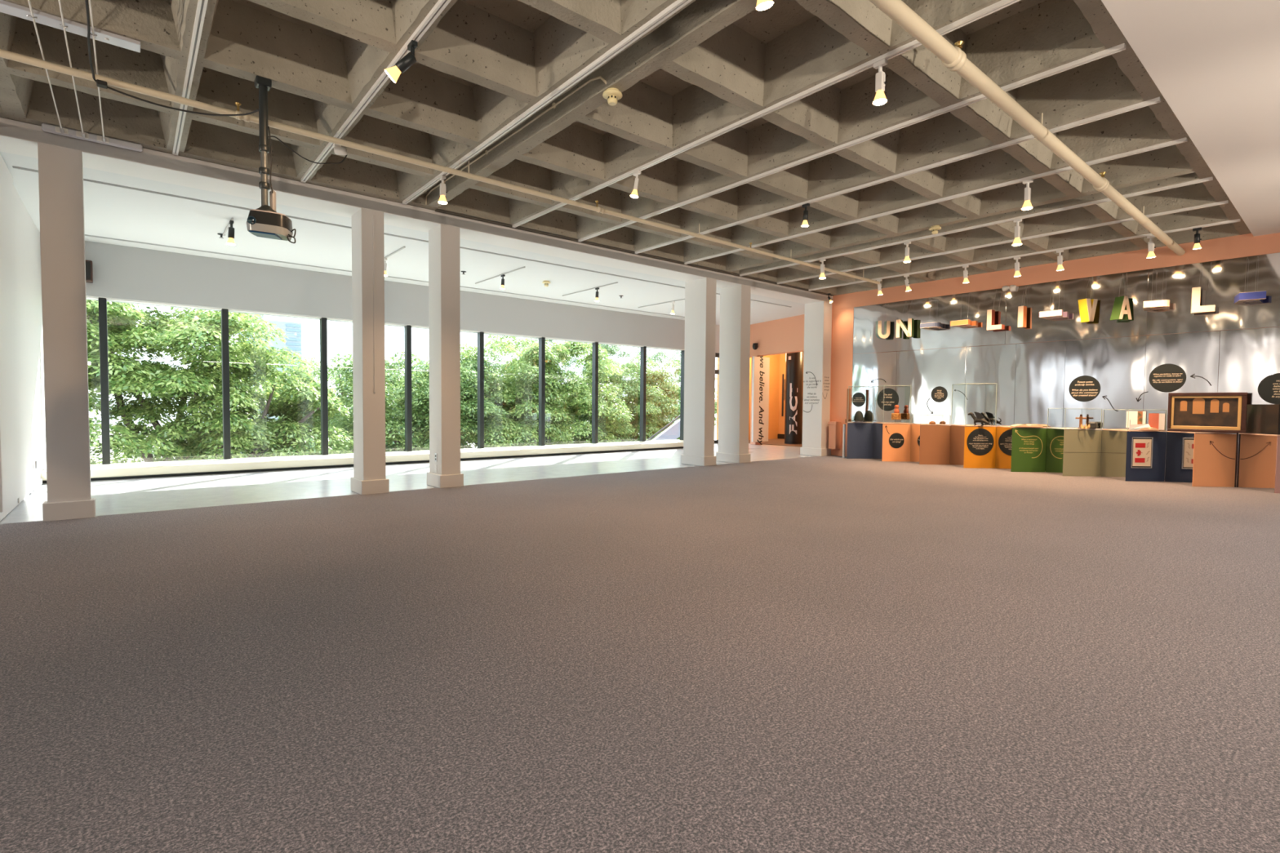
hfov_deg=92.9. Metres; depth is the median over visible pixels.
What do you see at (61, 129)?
wire
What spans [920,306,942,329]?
sign letter
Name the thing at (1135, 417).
board
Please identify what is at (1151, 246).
track spotlight
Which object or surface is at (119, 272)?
wall
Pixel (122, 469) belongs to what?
sill
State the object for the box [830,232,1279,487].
wall
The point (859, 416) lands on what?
hat
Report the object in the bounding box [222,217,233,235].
track
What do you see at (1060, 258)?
track spotlight
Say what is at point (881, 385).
display case
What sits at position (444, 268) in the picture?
column
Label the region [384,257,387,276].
track spotlight
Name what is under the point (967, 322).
sign letter
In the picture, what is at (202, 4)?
track
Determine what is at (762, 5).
track spotlight
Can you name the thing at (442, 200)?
track spotlight
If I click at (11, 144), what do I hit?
beam
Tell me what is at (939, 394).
disc
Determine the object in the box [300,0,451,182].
track
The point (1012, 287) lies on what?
emergency light
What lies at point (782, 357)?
wall
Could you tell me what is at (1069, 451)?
plinth
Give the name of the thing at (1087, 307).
sign letter
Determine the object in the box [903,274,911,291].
track spotlight
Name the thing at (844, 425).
post
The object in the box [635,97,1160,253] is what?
track
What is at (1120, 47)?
track
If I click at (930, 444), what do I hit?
plinth
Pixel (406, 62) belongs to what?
track spotlight
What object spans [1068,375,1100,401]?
disc
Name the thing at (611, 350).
tree
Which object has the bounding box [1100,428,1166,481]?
plinth
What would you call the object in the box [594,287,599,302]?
track spotlight
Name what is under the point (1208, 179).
track
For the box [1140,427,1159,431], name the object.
open book
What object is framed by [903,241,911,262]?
track spotlight
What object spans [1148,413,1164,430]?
card
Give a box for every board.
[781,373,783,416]
[1125,411,1146,427]
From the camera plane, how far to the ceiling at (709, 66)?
5.42 m
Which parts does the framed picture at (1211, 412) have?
frame, gilt frame, gilt frame, frame, gilt frame, frame, gilt frame, frame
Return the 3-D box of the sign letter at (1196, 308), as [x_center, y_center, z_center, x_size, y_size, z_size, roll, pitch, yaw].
[8.128,-2.006,8.768,0.250,0.731,0.208,2,3,40]
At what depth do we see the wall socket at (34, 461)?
7.41 m
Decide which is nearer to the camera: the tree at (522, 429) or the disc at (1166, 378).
the disc at (1166, 378)
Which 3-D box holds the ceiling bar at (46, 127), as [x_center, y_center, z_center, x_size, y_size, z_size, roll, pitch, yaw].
[-5.027,-2.660,5.598,0.690,0.063,0.075,-1,3,-40]
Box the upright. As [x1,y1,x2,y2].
[844,388,851,422]
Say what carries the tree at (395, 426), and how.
on the ground
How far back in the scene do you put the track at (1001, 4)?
4.79 m
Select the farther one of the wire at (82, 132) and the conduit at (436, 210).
the conduit at (436, 210)
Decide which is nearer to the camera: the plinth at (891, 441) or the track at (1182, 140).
the track at (1182, 140)
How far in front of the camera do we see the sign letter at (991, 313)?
10.85 m
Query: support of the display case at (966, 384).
on the plinth at (971, 446)
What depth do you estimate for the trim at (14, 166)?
7.80 m
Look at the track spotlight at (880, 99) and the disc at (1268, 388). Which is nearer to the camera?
the track spotlight at (880, 99)
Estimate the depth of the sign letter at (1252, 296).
8.28 m
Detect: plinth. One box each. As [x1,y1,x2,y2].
[846,421,873,458]
[872,422,911,461]
[910,423,950,464]
[949,424,996,468]
[995,426,1046,471]
[1045,426,1102,476]
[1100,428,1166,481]
[1164,431,1238,487]
[1236,432,1279,493]
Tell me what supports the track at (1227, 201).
attached to the ceiling at (709, 66)
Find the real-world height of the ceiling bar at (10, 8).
0.032 m
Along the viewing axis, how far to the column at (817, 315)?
13.48 m
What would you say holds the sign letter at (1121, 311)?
attached to the wall at (1030, 370)
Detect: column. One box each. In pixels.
[37,142,95,521]
[351,208,389,494]
[426,223,463,488]
[680,277,716,466]
[715,284,751,462]
[800,301,831,456]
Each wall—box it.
[0,154,46,520]
[84,240,684,351]
[716,354,779,439]
[750,314,804,444]
[777,353,804,434]
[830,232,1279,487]
[830,302,832,419]
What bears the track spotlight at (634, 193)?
hanging from the track at (1001, 4)
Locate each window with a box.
[86,296,684,464]
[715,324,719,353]
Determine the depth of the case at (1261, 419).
8.21 m
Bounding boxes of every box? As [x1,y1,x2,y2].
[828,421,841,448]
[1088,422,1097,428]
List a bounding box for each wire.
[27,0,63,133]
[57,0,85,137]
[88,0,106,142]
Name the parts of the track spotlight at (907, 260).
bulb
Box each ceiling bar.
[0,0,140,52]
[41,123,142,151]
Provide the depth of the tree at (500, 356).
28.13 m
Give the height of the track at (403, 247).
0.018 m
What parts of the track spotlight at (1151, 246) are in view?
bulb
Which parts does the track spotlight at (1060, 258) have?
bulb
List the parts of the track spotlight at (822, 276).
bulb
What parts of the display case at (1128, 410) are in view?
paper strip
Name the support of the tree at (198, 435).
on the ground
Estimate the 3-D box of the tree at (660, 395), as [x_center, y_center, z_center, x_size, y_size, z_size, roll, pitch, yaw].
[-0.037,0.484,26.975,9.559,7.384,5.744,-1,3,-40]
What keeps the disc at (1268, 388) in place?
attached to the wall at (1030, 370)
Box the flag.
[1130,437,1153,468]
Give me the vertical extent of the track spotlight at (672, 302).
0.275 m
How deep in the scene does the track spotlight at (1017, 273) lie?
9.79 m
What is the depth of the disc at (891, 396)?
12.55 m
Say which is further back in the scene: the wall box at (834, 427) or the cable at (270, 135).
the wall box at (834, 427)
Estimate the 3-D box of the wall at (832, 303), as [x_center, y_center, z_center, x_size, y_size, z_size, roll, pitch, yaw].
[4.318,-1.062,13.797,0.430,3.400,0.300,-1,3,-40]
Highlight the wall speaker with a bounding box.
[84,259,93,283]
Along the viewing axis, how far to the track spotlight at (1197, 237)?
8.13 m
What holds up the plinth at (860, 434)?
on the floor
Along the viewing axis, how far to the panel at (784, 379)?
20.07 m
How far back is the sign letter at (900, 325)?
12.06 m
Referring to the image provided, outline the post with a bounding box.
[840,424,846,457]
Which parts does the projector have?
ceiling plate, cord, cord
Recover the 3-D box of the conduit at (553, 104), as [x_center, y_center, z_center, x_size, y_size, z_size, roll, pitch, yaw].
[-1.437,-2.752,6.146,0.097,0.163,3.737,-1,3,-40]
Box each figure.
[891,404,901,419]
[1075,413,1086,428]
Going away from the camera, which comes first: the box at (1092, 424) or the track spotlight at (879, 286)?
the box at (1092, 424)
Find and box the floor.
[0,438,1279,852]
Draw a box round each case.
[848,386,873,414]
[873,385,911,420]
[911,414,950,424]
[951,382,996,426]
[1047,408,1102,428]
[1102,409,1166,431]
[1245,404,1279,435]
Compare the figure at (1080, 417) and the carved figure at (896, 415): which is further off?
the carved figure at (896, 415)
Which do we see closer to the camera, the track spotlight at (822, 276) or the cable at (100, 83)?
the cable at (100, 83)
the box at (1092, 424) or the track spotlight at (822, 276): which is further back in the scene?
the track spotlight at (822, 276)
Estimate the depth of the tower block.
52.45 m
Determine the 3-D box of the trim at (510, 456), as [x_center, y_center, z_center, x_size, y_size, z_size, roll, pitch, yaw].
[-3.210,0.628,12.044,12.380,0.040,0.050,-1,3,-40]
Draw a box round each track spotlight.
[226,220,235,245]
[384,40,417,83]
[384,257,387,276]
[438,174,447,204]
[500,274,505,289]
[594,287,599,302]
[630,170,640,198]
[671,301,675,314]
[755,0,773,10]
[801,203,809,226]
[818,258,826,279]
[826,293,832,302]
[872,58,888,105]
[876,279,883,295]
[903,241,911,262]
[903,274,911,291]
[962,265,968,283]
[1012,218,1022,245]
[1013,256,1021,276]
[1021,178,1033,210]
[1056,249,1064,271]
[1146,235,1155,257]
[1192,226,1202,248]
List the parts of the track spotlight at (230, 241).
bulb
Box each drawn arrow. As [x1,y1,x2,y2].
[1102,395,1118,411]
[1190,373,1211,386]
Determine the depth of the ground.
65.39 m
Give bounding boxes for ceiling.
[0,0,1251,295]
[0,122,832,324]
[1101,0,1279,236]
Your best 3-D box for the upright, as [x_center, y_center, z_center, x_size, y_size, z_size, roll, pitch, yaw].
[4.409,-0.437,12.856,0.160,0.720,0.060,-1,3,-40]
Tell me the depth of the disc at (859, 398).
13.05 m
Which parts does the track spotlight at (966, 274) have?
bulb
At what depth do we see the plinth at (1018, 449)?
10.41 m
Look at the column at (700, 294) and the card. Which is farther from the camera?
the column at (700, 294)
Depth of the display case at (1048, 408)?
9.81 m
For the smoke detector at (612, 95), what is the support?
attached to the ceiling at (709, 66)
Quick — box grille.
[85,261,90,279]
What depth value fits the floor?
2.60 m
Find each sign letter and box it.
[875,306,890,338]
[896,302,914,337]
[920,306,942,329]
[950,295,977,327]
[986,291,1004,330]
[1017,286,1026,328]
[1039,280,1067,319]
[1078,277,1097,322]
[1110,273,1131,320]
[1143,267,1169,310]
[1191,262,1215,313]
[1234,256,1266,303]
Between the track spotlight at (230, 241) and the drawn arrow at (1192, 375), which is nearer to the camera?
the track spotlight at (230, 241)
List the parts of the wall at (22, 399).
wall panel, wall panel, skirting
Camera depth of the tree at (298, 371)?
20.53 m
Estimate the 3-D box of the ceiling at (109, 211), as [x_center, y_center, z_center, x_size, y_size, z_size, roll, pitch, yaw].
[-1.388,-2.795,12.021,15.800,0.100,5.020,-1,3,-40]
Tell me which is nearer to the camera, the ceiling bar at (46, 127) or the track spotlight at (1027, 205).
the ceiling bar at (46, 127)
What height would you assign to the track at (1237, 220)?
0.032 m
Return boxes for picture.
[1167,392,1247,433]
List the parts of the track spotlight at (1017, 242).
bulb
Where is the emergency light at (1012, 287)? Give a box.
[1001,284,1016,291]
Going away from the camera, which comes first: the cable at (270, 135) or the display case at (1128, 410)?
the cable at (270, 135)
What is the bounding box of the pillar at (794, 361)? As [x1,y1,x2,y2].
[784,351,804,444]
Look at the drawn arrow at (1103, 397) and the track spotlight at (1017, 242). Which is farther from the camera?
the drawn arrow at (1103, 397)
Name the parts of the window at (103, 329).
head rail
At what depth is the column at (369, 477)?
7.32 m
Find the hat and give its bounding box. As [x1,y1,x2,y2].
[851,410,866,422]
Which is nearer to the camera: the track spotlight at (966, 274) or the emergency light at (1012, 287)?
the track spotlight at (966, 274)
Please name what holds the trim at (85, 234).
attached to the wall at (22, 399)
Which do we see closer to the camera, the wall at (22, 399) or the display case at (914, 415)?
the wall at (22, 399)
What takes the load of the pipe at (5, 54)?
attached to the ceiling at (709, 66)
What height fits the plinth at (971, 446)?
0.770 m
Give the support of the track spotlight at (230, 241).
hanging from the track at (232, 219)
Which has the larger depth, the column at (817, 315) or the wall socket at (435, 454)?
the column at (817, 315)
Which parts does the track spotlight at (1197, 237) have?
bulb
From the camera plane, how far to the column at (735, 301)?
11.73 m
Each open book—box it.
[1009,424,1043,427]
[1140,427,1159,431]
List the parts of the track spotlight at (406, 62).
bulb, stem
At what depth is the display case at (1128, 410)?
9.21 m
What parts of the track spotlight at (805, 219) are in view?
bulb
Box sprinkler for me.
[217,233,225,238]
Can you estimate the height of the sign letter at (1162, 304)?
0.610 m
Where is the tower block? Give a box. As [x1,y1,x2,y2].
[238,314,302,453]
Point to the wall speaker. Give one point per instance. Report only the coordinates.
(89, 264)
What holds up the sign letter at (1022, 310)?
attached to the wall at (1030, 370)
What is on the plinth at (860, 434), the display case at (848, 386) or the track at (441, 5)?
the display case at (848, 386)
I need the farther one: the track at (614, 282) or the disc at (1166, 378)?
the track at (614, 282)
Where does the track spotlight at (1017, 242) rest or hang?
hanging from the track at (1208, 179)
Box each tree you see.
[86,299,353,464]
[245,351,426,454]
[319,349,520,453]
[336,354,534,419]
[460,333,635,448]
[524,337,680,436]
[551,355,716,444]
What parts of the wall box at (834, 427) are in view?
lid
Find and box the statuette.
[967,412,990,426]
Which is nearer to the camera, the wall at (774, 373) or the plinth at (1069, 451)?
the plinth at (1069, 451)
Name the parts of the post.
post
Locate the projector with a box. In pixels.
[246,75,296,243]
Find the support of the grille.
attached to the wall speaker
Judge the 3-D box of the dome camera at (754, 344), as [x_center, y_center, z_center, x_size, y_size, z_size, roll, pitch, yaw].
[3.225,-2.229,16.953,0.215,0.190,0.165,-1,3,-40]
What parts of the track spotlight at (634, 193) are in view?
bulb, bulb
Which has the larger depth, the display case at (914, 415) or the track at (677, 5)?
the display case at (914, 415)
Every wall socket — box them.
[33,460,36,469]
[434,453,436,462]
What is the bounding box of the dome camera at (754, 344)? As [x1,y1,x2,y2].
[752,342,757,350]
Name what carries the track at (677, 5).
attached to the ceiling at (709, 66)
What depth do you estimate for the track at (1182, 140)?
6.93 m
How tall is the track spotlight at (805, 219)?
0.264 m
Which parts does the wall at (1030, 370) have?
foil panel, foil panel, foil panel, foil panel, foil panel, foil panel, foil panel, foil panel, foil panel, foil panel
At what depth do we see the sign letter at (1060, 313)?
10.09 m
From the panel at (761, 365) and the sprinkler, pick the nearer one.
the sprinkler
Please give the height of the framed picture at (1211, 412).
0.560 m
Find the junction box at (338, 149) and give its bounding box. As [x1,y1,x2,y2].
[333,143,346,155]
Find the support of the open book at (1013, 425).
on the plinth at (1018, 449)
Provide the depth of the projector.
4.62 m
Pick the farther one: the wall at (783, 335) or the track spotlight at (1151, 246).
the wall at (783, 335)
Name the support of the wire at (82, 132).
attached to the ceiling bar at (46, 127)
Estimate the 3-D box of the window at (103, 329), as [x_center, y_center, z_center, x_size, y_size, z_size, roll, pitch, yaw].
[-3.546,-0.757,12.760,12.830,2.540,0.150,-1,3,-40]
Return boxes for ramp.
[646,415,679,440]
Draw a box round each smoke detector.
[542,280,550,286]
[602,88,622,106]
[928,225,941,234]
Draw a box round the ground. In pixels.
[89,422,716,464]
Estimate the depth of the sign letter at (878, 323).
12.41 m
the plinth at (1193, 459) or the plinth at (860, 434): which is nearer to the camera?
the plinth at (1193, 459)
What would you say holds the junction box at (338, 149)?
attached to the track at (441, 5)
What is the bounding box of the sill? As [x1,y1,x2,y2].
[40,440,683,480]
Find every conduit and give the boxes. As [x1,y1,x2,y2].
[425,75,606,204]
[435,208,833,296]
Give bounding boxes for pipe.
[0,48,879,284]
[868,0,1185,255]
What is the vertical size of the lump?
0.062 m
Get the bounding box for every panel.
[751,355,769,444]
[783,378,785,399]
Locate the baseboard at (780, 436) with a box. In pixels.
[777,434,784,439]
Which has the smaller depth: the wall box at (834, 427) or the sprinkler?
the sprinkler
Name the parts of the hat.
crown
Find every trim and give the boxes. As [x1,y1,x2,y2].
[12,165,791,307]
[42,446,683,483]
[84,234,684,317]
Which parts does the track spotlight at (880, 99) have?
bulb, bulb, stem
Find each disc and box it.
[852,392,865,406]
[876,388,898,410]
[931,386,947,402]
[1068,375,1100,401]
[1148,364,1186,392]
[1257,373,1279,404]
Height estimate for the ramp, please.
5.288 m
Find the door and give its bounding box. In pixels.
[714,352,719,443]
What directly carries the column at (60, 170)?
on the floor
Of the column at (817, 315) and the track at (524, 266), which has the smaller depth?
the track at (524, 266)
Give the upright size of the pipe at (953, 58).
0.230 m
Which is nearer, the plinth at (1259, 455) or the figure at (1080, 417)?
the plinth at (1259, 455)
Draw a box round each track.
[172,0,208,155]
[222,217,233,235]
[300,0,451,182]
[384,246,405,257]
[402,0,692,204]
[475,266,524,284]
[511,0,1020,227]
[562,282,617,296]
[577,42,1125,241]
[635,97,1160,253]
[638,298,684,307]
[684,137,1186,264]
[739,176,1213,275]
[777,200,1228,284]
[808,218,1240,291]
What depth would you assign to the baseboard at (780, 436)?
20.19 m
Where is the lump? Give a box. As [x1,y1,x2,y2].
[928,421,936,424]
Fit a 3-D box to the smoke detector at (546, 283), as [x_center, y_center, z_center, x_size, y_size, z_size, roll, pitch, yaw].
[-1.756,-2.676,11.405,0.156,0.098,0.156,-1,3,-40]
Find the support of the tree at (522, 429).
on the ground
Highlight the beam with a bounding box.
[0,117,832,303]
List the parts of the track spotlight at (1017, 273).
bulb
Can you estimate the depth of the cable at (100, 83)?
4.46 m
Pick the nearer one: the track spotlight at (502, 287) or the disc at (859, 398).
the track spotlight at (502, 287)
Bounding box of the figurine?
[1080,423,1089,429]
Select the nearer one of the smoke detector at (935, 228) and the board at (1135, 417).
the smoke detector at (935, 228)
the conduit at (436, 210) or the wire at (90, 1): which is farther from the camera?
the conduit at (436, 210)
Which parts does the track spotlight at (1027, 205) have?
bulb, bulb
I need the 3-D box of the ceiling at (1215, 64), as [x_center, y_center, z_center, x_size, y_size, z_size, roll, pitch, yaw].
[3.314,-2.594,-0.871,20.050,0.500,7.580,-1,3,-40]
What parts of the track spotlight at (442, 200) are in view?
bulb, bulb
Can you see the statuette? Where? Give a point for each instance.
(979, 419)
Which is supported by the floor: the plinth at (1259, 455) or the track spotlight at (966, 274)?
the plinth at (1259, 455)
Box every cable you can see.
[84,0,258,115]
[268,135,346,164]

